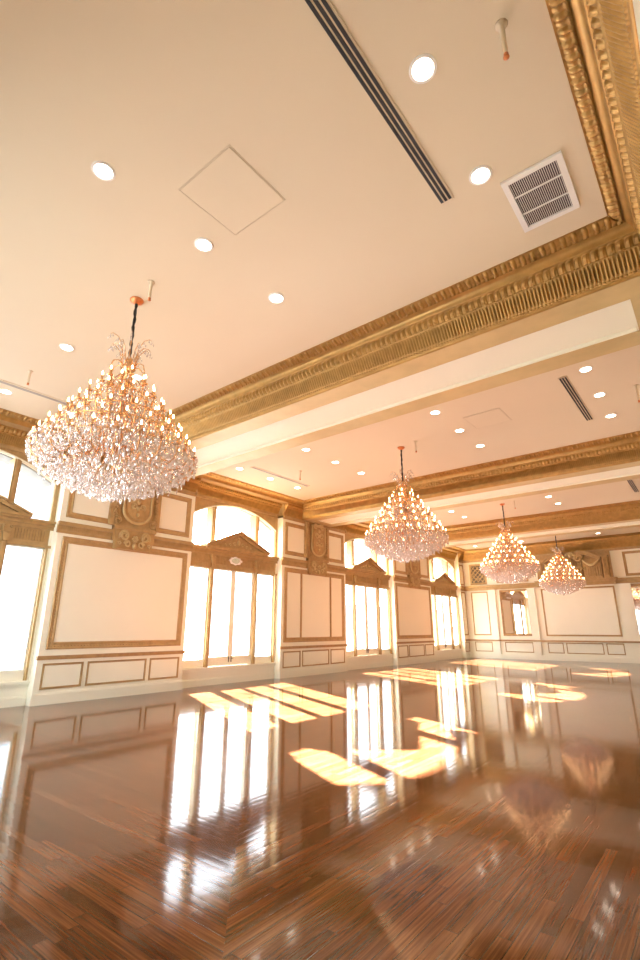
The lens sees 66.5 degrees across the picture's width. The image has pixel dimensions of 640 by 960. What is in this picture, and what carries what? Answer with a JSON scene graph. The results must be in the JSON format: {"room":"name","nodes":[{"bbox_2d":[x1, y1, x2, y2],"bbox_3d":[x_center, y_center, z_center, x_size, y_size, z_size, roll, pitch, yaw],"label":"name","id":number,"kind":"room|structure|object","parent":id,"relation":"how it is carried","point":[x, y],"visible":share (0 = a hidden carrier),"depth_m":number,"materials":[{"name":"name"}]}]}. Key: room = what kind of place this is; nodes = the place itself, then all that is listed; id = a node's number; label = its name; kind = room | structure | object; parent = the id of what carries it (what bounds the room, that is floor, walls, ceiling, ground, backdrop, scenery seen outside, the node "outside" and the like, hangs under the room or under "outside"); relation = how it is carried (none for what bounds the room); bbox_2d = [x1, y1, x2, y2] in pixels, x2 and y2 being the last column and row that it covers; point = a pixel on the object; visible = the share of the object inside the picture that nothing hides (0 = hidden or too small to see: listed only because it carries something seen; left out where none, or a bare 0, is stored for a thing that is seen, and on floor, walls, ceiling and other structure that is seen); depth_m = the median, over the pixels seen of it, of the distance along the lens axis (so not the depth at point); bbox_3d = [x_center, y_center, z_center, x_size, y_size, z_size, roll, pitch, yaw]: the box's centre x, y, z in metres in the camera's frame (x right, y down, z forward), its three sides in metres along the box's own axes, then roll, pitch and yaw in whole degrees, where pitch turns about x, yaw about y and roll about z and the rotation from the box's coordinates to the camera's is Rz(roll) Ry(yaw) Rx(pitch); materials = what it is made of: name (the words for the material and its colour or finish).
{"room":"event hall","nodes":[
{"label":"event hall","id":0,"kind":"room"},
{"bbox_2d":[0,469,469,705],"bbox_3d":[-0.623,3.983,18.150,0.450,6.100,30.100,-13,-21,37],"label":"wall","id":1,"kind":"structure","parent":0,"point":[54,675],"depth_m":13.16,"materials":[{"name":"beige paint"}]},
{"bbox_2d":[0,448,61,687],"bbox_3d":[-7.707,1.411,10.063,0.940,5.500,3.880,-13,-21,37],"label":"window","id":2,"kind":"structure","parent":1,"relation":"in","point":[17,527],"depth_m":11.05,"materials":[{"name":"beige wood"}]},
{"bbox_2d":[36,445,197,689],"bbox_3d":[-4.998,2.245,12.686,0.330,5.615,3.870,-13,-21,37],"label":"wall paneling","id":3,"kind":"structure","parent":1,"relation":"attached to","point":[105,596],"depth_m":12.23,"materials":[{"name":"beige paint"}]},
{"bbox_2d":[108,474,161,553],"bbox_3d":[-4.853,0.891,12.978,0.200,2.014,1.440,-13,-21,37],"label":"cartouche","id":4,"kind":"object","parent":1,"relation":"attached to","point":[135,524],"visible":0.7,"depth_m":12.86,"materials":[{"name":"gold metal"}]},
{"bbox_2d":[182,497,278,672],"bbox_3d":[-2.916,3.167,15.817,0.940,5.500,3.880,-13,-21,37],"label":"window","id":5,"kind":"structure","parent":1,"relation":"in","point":[213,554],"depth_m":15.63,"materials":[{"name":"beige wood"}]},
{"bbox_2d":[229,557,241,564],"bbox_3d":[-2.715,2.617,15.763,0.060,0.274,0.560,-13,-21,37],"label":"oval plaque","id":6,"kind":"object","parent":5,"relation":"attached to","point":[236,561],"visible":1,"depth_m":15.73,"materials":[{"name":"white ceramic"}]},
{"bbox_2d":[0,653,469,707],"bbox_3d":[-0.533,6.764,17.226,0.295,0.240,29.250,-13,-21,37],"label":"baseboard","id":7,"kind":"structure","parent":1,"relation":"attached to","point":[49,698],"depth_m":12.93,"materials":[{"name":"beige paint"}]},
{"bbox_2d":[278,503,347,667],"bbox_3d":[-0.207,4.000,18.439,0.330,5.615,3.870,-13,-21,37],"label":"wall paneling","id":8,"kind":"structure","parent":1,"relation":"attached to","point":[313,604],"depth_m":18.02,"materials":[{"name":"beige paint"}]},
{"bbox_2d":[304,521,328,576],"bbox_3d":[-0.062,2.647,18.731,0.200,2.014,1.440,-13,-21,37],"label":"cartouche","id":9,"kind":"object","parent":1,"relation":"attached to","point":[316,547],"visible":1,"depth_m":18.63,"materials":[{"name":"gold metal"}]},
{"bbox_2d":[0,0,639,469],"bbox_3d":[-2.882,-2.341,6.823,12.360,0.632,6.590,-13,-21,37],"label":"trim","id":10,"kind":"structure","parent":1,"relation":"attached to","point":[597,40],"depth_m":6.27,"materials":[{"name":"gold metal"}]},
{"bbox_2d":[345,534,392,659],"bbox_3d":[1.875,4.922,21.570,0.940,5.500,3.880,-13,-21,37],"label":"window","id":11,"kind":"structure","parent":1,"relation":"in","point":[366,573],"depth_m":21.38,"materials":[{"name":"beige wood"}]},
{"bbox_2d":[119,276,639,483],"bbox_3d":[-0.220,-1.179,9.752,12.110,0.080,1.680,-13,-21,37],"label":"beam","id":12,"kind":"structure","parent":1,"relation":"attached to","point":[606,321],"depth_m":7.95,"materials":[{"name":"beige paint"}]},
{"bbox_2d":[179,431,639,519],"bbox_3d":[2.077,-0.523,12.778,12.360,0.632,6.050,-13,-21,37],"label":"trim","id":13,"kind":"structure","parent":1,"relation":"attached to","point":[623,448],"depth_m":14.79,"materials":[{"name":"gold metal"}]},
{"bbox_2d":[390,537,434,657],"bbox_3d":[4.584,5.756,24.193,0.330,5.615,3.870,-13,-21,37],"label":"trim","id":14,"kind":"structure","parent":1,"relation":"attached to","point":[413,605],"depth_m":23.82,"materials":[{"name":"beige paint"}]},
{"bbox_2d":[406,549,420,588],"bbox_3d":[4.729,4.403,24.485,0.200,2.014,1.440,-13,-21,37],"label":"cartouche","id":15,"kind":"object","parent":1,"relation":"attached to","point":[413,570],"visible":0.64,"depth_m":24.30,"materials":[{"name":"gold metal"}]},
{"bbox_2d":[429,555,461,652],"bbox_3d":[6.666,6.678,27.324,0.940,5.500,3.880,-13,-21,37],"label":"window","id":16,"kind":"structure","parent":1,"relation":"in","point":[442,585],"depth_m":27.35,"materials":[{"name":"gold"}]},
{"bbox_2d":[458,560,469,651],"bbox_3d":[8.479,7.324,28.638,0.095,5.170,0.640,-13,-21,37],"label":"trim","id":17,"kind":"structure","parent":1,"relation":"attached to","point":[462,588],"depth_m":28.70,"materials":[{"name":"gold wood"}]},
{"bbox_2d":[304,461,639,526],"bbox_3d":[4.571,0.577,15.506,12.110,0.080,1.680,-13,-21,37],"label":"ceiling beam","id":18,"kind":"structure","parent":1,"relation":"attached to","point":[627,471],"depth_m":14.62,"materials":[{"name":"beige paint"}]},
{"bbox_2d":[332,500,639,544],"bbox_3d":[6.868,1.232,18.532,12.360,0.632,6.050,-13,-21,37],"label":"trim","id":19,"kind":"structure","parent":1,"relation":"attached to","point":[630,510],"depth_m":20.24,"materials":[{"name":"gold metal"}]},
{"bbox_2d":[408,519,639,548],"bbox_3d":[9.361,2.332,21.259,12.110,0.080,1.680,-13,-21,37],"label":"ceiling beam","id":20,"kind":"structure","parent":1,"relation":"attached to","point":[635,522],"depth_m":20.89,"materials":[{"name":"beige paint"}]},
{"bbox_3d":[-8.057,4.305,9.472,0.940,0.180,4.300,-13,-21,37],"label":"trim","id":21,"kind":"structure","parent":1,"relation":"attached to","visible":0},
{"bbox_2d":[0,662,15,670],"bbox_3d":[-8.307,4.019,9.768,0.060,0.540,4.000,-13,-21,37],"label":"balcony railing","id":22,"kind":"object","parent":21,"relation":"on","point":[5,663],"visible":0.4,"depth_m":11.21,"materials":[{"name":"grey paint"}]},
{"bbox_3d":[-3.266,6.060,15.225,0.940,0.180,4.300,-13,-21,37],"label":"trim","id":23,"kind":"structure","parent":1,"relation":"attached to","visible":0},
{"bbox_2d":[184,651,255,659],"bbox_3d":[-3.516,5.775,15.521,0.060,0.540,4.000,-13,-21,37],"label":"balcony railing","id":24,"kind":"object","parent":23,"relation":"on","point":[241,652],"visible":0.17,"depth_m":15.71,"materials":[{"name":"white metal"}]},
{"bbox_2d":[0,0,639,549],"bbox_3d":[4.271,0.037,15.278,13.470,0.840,30.600,-13,-21,37],"label":"ceiling","id":25,"kind":"structure","parent":0,"point":[153,91],"depth_m":5.42,"materials":[{"name":"paint"}]},
{"bbox_2d":[0,389,12,394],"bbox_3d":[-6.276,-1.764,9.761,0.236,0.018,0.236,-13,-21,37],"label":"recessed light","id":26,"kind":"object","parent":25,"relation":"in","point":[4,391],"visible":1,"depth_m":9.74,"materials":[{"name":"white glass"}]},
{"bbox_2d":[26,370,32,384],"bbox_3d":[-5.331,-1.867,8.951,0.100,0.286,0.095,-13,-21,37],"label":"pipe","id":27,"kind":"object","parent":25,"relation":"attached to","point":[29,371],"visible":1,"depth_m":8.95,"materials":[{"name":"beige metal"}]},
{"bbox_2d":[0,379,76,408],"bbox_3d":[-5.969,-1.834,9.513,0.156,0.018,2.550,-13,-21,37],"label":"ceiling vent","id":28,"kind":"object","parent":25,"relation":"in","point":[1,380],"visible":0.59,"depth_m":9.78,"materials":[{"name":"metal"}]},
{"bbox_2d":[59,343,74,350],"bbox_3d":[-4.266,-2.234,8.230,0.236,0.018,0.236,-13,-21,37],"label":"recessed light","id":29,"kind":"object","parent":25,"relation":"in","point":[63,346],"visible":1,"depth_m":8.22,"materials":[{"name":"white glass"}]},
{"bbox_2d":[91,161,115,180],"bbox_3d":[-2.247,-3.203,5.067,0.236,0.018,0.236,-13,-21,37],"label":"recessed light","id":30,"kind":"object","parent":25,"relation":"in","point":[102,170],"visible":1,"depth_m":5.06,"materials":[{"name":"white glass"}]},
{"bbox_2d":[25,296,197,504],"bbox_3d":[-2.643,-1.153,6.617,2.062,3.020,2.066,9,-19,-28],"label":"crystal chandelier","id":31,"kind":"object","parent":25,"relation":"hanging from","point":[117,433],"visible":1,"depth_m":6.04,"materials":[{"name":"clear glass"}]},
{"bbox_2d":[130,374,141,379],"bbox_3d":[-3.456,-1.938,9.203,0.236,0.018,0.236,-13,-21,37],"label":"recessed light","id":32,"kind":"object","parent":25,"relation":"in","point":[138,377],"visible":0.55,"depth_m":9.20,"materials":[{"name":"white glass"}]},
{"bbox_2d":[148,280,154,300],"bbox_3d":[-2.311,-2.567,6.651,0.100,0.296,0.095,-13,-21,37],"label":"pipe","id":33,"kind":"object","parent":25,"relation":"attached to","point":[151,283],"visible":1,"depth_m":6.65,"materials":[{"name":"beige metal"}]},
{"bbox_2d":[194,237,213,251],"bbox_3d":[-1.437,-2.906,6.040,0.236,0.018,0.236,-13,-21,37],"label":"recessed light","id":34,"kind":"object","parent":25,"relation":"in","point":[202,244],"visible":1,"depth_m":6.03,"materials":[{"name":"white glass"}]},
{"bbox_2d":[178,145,285,235],"bbox_3d":[-0.956,-3.118,5.343,0.824,0.006,0.824,-13,-21,37],"label":"access hatch","id":35,"kind":"object","parent":25,"relation":"attached to","point":[228,188],"visible":1,"depth_m":5.30,"materials":[{"name":"paint"}]},
{"bbox_2d":[268,293,284,303],"bbox_3d":[-0.627,-2.610,7.013,0.236,0.018,0.236,-13,-21,37],"label":"recessed light","id":36,"kind":"object","parent":25,"relation":"in","point":[276,298],"visible":1,"depth_m":7.01,"materials":[{"name":"white glass"}]},
{"bbox_2d":[250,467,309,486],"bbox_3d":[-1.191,-0.083,15.252,0.156,0.018,2.550,-13,-21,37],"label":"ceiling vent","id":37,"kind":"object","parent":25,"relation":"in","point":[255,468],"visible":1,"depth_m":15.14,"materials":[{"name":"metal"}]},
{"bbox_2d":[302,0,453,204],"bbox_3d":[0.633,-3.377,4.487,0.156,0.018,2.500,-13,-21,37],"label":"ceiling vent","id":38,"kind":"object","parent":25,"relation":"in","point":[324,13],"visible":1,"depth_m":4.30,"materials":[{"name":"metal"}]},
{"bbox_2d":[364,446,448,562],"bbox_3d":[2.123,0.594,12.341,2.066,3.020,2.062,-16,-23,41],"label":"crystal chandelier","id":39,"kind":"object","parent":25,"relation":"hanging from","point":[423,535],"visible":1,"depth_m":11.81,"materials":[{"name":"clear glass"}]},
{"bbox_2d":[409,53,436,83],"bbox_3d":[0.872,-3.487,4.147,0.236,0.018,0.236,-13,-21,37],"label":"recessed light","id":40,"kind":"object","parent":25,"relation":"in","point":[423,67],"visible":1,"depth_m":4.14,"materials":[{"name":"white glass"}]},
{"bbox_2d":[430,410,440,414],"bbox_3d":[2.529,-1.481,10.710,0.236,0.018,0.236,-13,-21,37],"label":"recessed light","id":41,"kind":"object","parent":25,"relation":"in","point":[434,412],"visible":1,"depth_m":10.70,"materials":[{"name":"white glass"}]},
{"bbox_2d":[455,428,464,432],"bbox_3d":[3.338,-1.185,11.683,0.236,0.018,0.236,-13,-21,37],"label":"recessed light","id":42,"kind":"object","parent":25,"relation":"in","point":[460,429],"visible":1,"depth_m":11.67,"materials":[{"name":"white glass"}]},
{"bbox_2d":[469,165,491,185],"bbox_3d":[1.682,-3.191,5.120,0.236,0.018,0.236,-13,-21,37],"label":"recessed light","id":43,"kind":"object","parent":25,"relation":"in","point":[480,175],"visible":1,"depth_m":5.11,"materials":[{"name":"white glass"}]},
{"bbox_2d":[463,408,511,428],"bbox_3d":[3.785,-1.381,11.037,0.824,0.006,0.824,-13,-21,37],"label":"access hatch","id":44,"kind":"object","parent":25,"relation":"attached to","point":[495,416],"visible":1,"depth_m":11.01,"materials":[{"name":"paint"}]},
{"bbox_2d":[495,18,509,60],"bbox_3d":[1.428,-3.408,3.794,0.100,0.366,0.095,-13,-21,37],"label":"pipe","id":45,"kind":"object","parent":25,"relation":"attached to","point":[501,24],"visible":1,"depth_m":3.80,"materials":[{"name":"beige metal"}]},
{"bbox_2d":[480,503,539,584],"bbox_3d":[6.926,2.354,18.110,2.066,3.020,2.062,-6,-18,20],"label":"crystal chandelier","id":46,"kind":"object","parent":25,"relation":"hanging from","point":[506,547],"visible":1,"depth_m":17.64,"materials":[{"name":"clear glass"}]},
{"bbox_2d":[500,150,579,232],"bbox_3d":[2.417,-3.111,5.339,0.600,0.030,0.840,-13,-21,37],"label":"ceiling vent","id":47,"kind":"object","parent":25,"relation":"in","point":[543,192],"visible":1,"depth_m":5.31,"materials":[{"name":"grey metal"}]},
{"bbox_2d":[539,536,586,594],"bbox_3d":[11.660,4.090,23.797,2.066,3.020,2.062,1,-17,-2],"label":"crystal chandelier","id":48,"kind":"object","parent":25,"relation":"hanging from","point":[561,579],"visible":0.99,"depth_m":23.34,"materials":[{"name":"clear glass"}]},
{"bbox_2d":[558,376,593,420],"bbox_3d":[5.349,-1.649,10.150,0.156,0.018,2.500,-13,-21,37],"label":"ceiling vent","id":49,"kind":"object","parent":25,"relation":"in","point":[565,382],"visible":1,"depth_m":9.99,"materials":[{"name":"metal"}]},
{"bbox_2d":[578,366,592,372],"bbox_3d":[4.860,-2.026,8.935,0.236,0.018,0.236,-13,-21,37],"label":"recessed light","id":50,"kind":"object","parent":25,"relation":"in","point":[584,369],"visible":1,"depth_m":8.93,"materials":[{"name":"white glass"}]},
{"bbox_2d":[593,392,605,397],"bbox_3d":[5.670,-1.729,9.908,0.236,0.018,0.236,-13,-21,37],"label":"recessed light","id":51,"kind":"object","parent":25,"relation":"in","point":[599,394],"visible":1,"depth_m":9.89,"materials":[{"name":"white ceramic"}]},
{"bbox_2d":[605,413,616,417],"bbox_3d":[6.479,-1.432,10.880,0.236,0.018,0.236,-13,-21,37],"label":"recessed light","id":52,"kind":"object","parent":25,"relation":"in","point":[612,415],"visible":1,"depth_m":10.86,"materials":[{"name":"white ceramic"}]},
{"bbox_2d":[626,480,638,491],"bbox_3d":[10.177,0.121,15.949,0.156,0.018,2.500,-13,-21,37],"label":"ceiling vent","id":53,"kind":"object","parent":25,"relation":"in","point":[631,483],"visible":0.64,"depth_m":16.14,"materials":[{"name":"metal"}]},
{"bbox_2d":[633,384,639,402],"bbox_3d":[6.162,-1.672,9.480,0.100,0.366,0.095,-13,-21,37],"label":"pipe","id":54,"kind":"object","parent":25,"relation":"attached to","point":[635,385],"visible":1,"depth_m":9.48,"materials":[{"name":"beige metal"}]},
{"bbox_2d":[0,658,639,959],"bbox_3d":[4.276,5.875,13.493,13.070,0.250,30.200,-13,-21,37],"label":"floor","id":55,"kind":"structure","parent":0,"point":[459,808],"depth_m":4.16,"materials":[{"name":"brown wood"}]},
{"bbox_2d":[463,548,639,657],"bbox_3d":[13.481,6.213,25.479,12.970,6.100,0.540,-13,-21,37],"label":"wall","id":56,"kind":"structure","parent":0,"point":[587,611],"depth_m":25.32,"materials":[{"name":"beige paint"}]},
{"bbox_2d":[469,564,486,584],"bbox_3d":[9.315,5.577,28.858,1.000,1.200,0.067,-13,-21,37],"label":"grille","id":57,"kind":"object","parent":56,"relation":"attached to","point":[476,578],"depth_m":28.90,"materials":[{"name":"brown metal"}]},
{"bbox_2d":[499,589,531,635],"bbox_3d":[10.875,7.327,27.029,1.680,2.480,0.060,-13,-21,37],"label":"wall mirror","id":58,"kind":"object","parent":56,"relation":"attached to","point":[515,613],"visible":1,"depth_m":27.07,"materials":[{"name":"clear mirror"}]},
{"bbox_2d":[430,532,639,560],"bbox_3d":[11.528,2.940,24.128,12.360,0.632,5.630,-13,-21,37],"label":"trim","id":59,"kind":"structure","parent":56,"relation":"attached to","point":[627,539],"depth_m":26.26,"materials":[{"name":"gold metal"}]},
{"bbox_2d":[463,546,639,654],"bbox_3d":[13.324,6.275,25.254,12.070,5.150,0.165,-13,-21,37],"label":"trim","id":60,"kind":"structure","parent":56,"relation":"attached to","point":[627,579],"depth_m":25.50,"materials":[{"name":"gold metal"}]},
{"bbox_2d":[470,653,639,663],"bbox_3d":[13.336,8.961,24.445,12.070,0.240,0.135,-13,-21,37],"label":"baseboard","id":61,"kind":"structure","parent":56,"relation":"attached to","point":[472,655],"depth_m":25.16,"materials":[{"name":"beige paint"}]},
{"bbox_2d":[534,550,617,586],"bbox_3d":[13.206,4.630,25.603,3.940,1.760,0.520,-13,-21,37],"label":"carved overmantel","id":62,"kind":"object","parent":56,"relation":"attached to","point":[594,566],"visible":0.7,"depth_m":25.19,"materials":[{"name":"brown metal"}]},
{"bbox_2d":[534,577,617,586],"bbox_3d":[13.284,5.348,25.486,3.940,0.320,0.270,-13,-21,37],"label":"wall molding","id":63,"kind":"structure","parent":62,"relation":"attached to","point":[588,579],"depth_m":24.79,"materials":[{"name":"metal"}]},
{"bbox_2d":[576,550,600,559],"bbox_3d":[13.874,3.890,25.239,1.050,0.559,0.470,-13,-21,37],"label":"wall ornament","id":64,"kind":"object","parent":62,"relation":"attached to","point":[580,555],"depth_m":25.28,"materials":[{"name":"metal"}]},
{"bbox_2d":[631,583,639,632],"bbox_3d":[15.827,6.170,23.259,1.680,2.480,0.060,-13,-21,37],"label":"wall mirror","id":65,"kind":"object","parent":56,"relation":"attached to","point":[635,588],"visible":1,"depth_m":23.74,"materials":[{"name":"clear mirror"}]},
{"bbox_2d":[632,0,639,46],"bbox_3d":[9.170,1.694,10.693,0.450,6.100,30.100,-13,-21,37],"label":"wall","id":66,"kind":"structure","parent":0,"point":[636,3],"depth_m":3.15,"materials":[{"name":"beige paint"}]},
{"label":"outside","id":67,"kind":"structure","parent":0,"visible":0},
{"bbox_3d":[-20.413,26.221,49.094,220.000,0.300,300.000,-13,-21,37],"label":"ground","id":68,"kind":"structure","parent":67,"visible":0},
{"bbox_2d":[197,600,447,658],"bbox_3d":[4.194,27.840,78.901,14.400,14.000,48.600,-13,-21,37],"label":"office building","id":69,"kind":"structure","parent":68,"relation":"on","point":[219,619],"depth_m":63.52,"materials":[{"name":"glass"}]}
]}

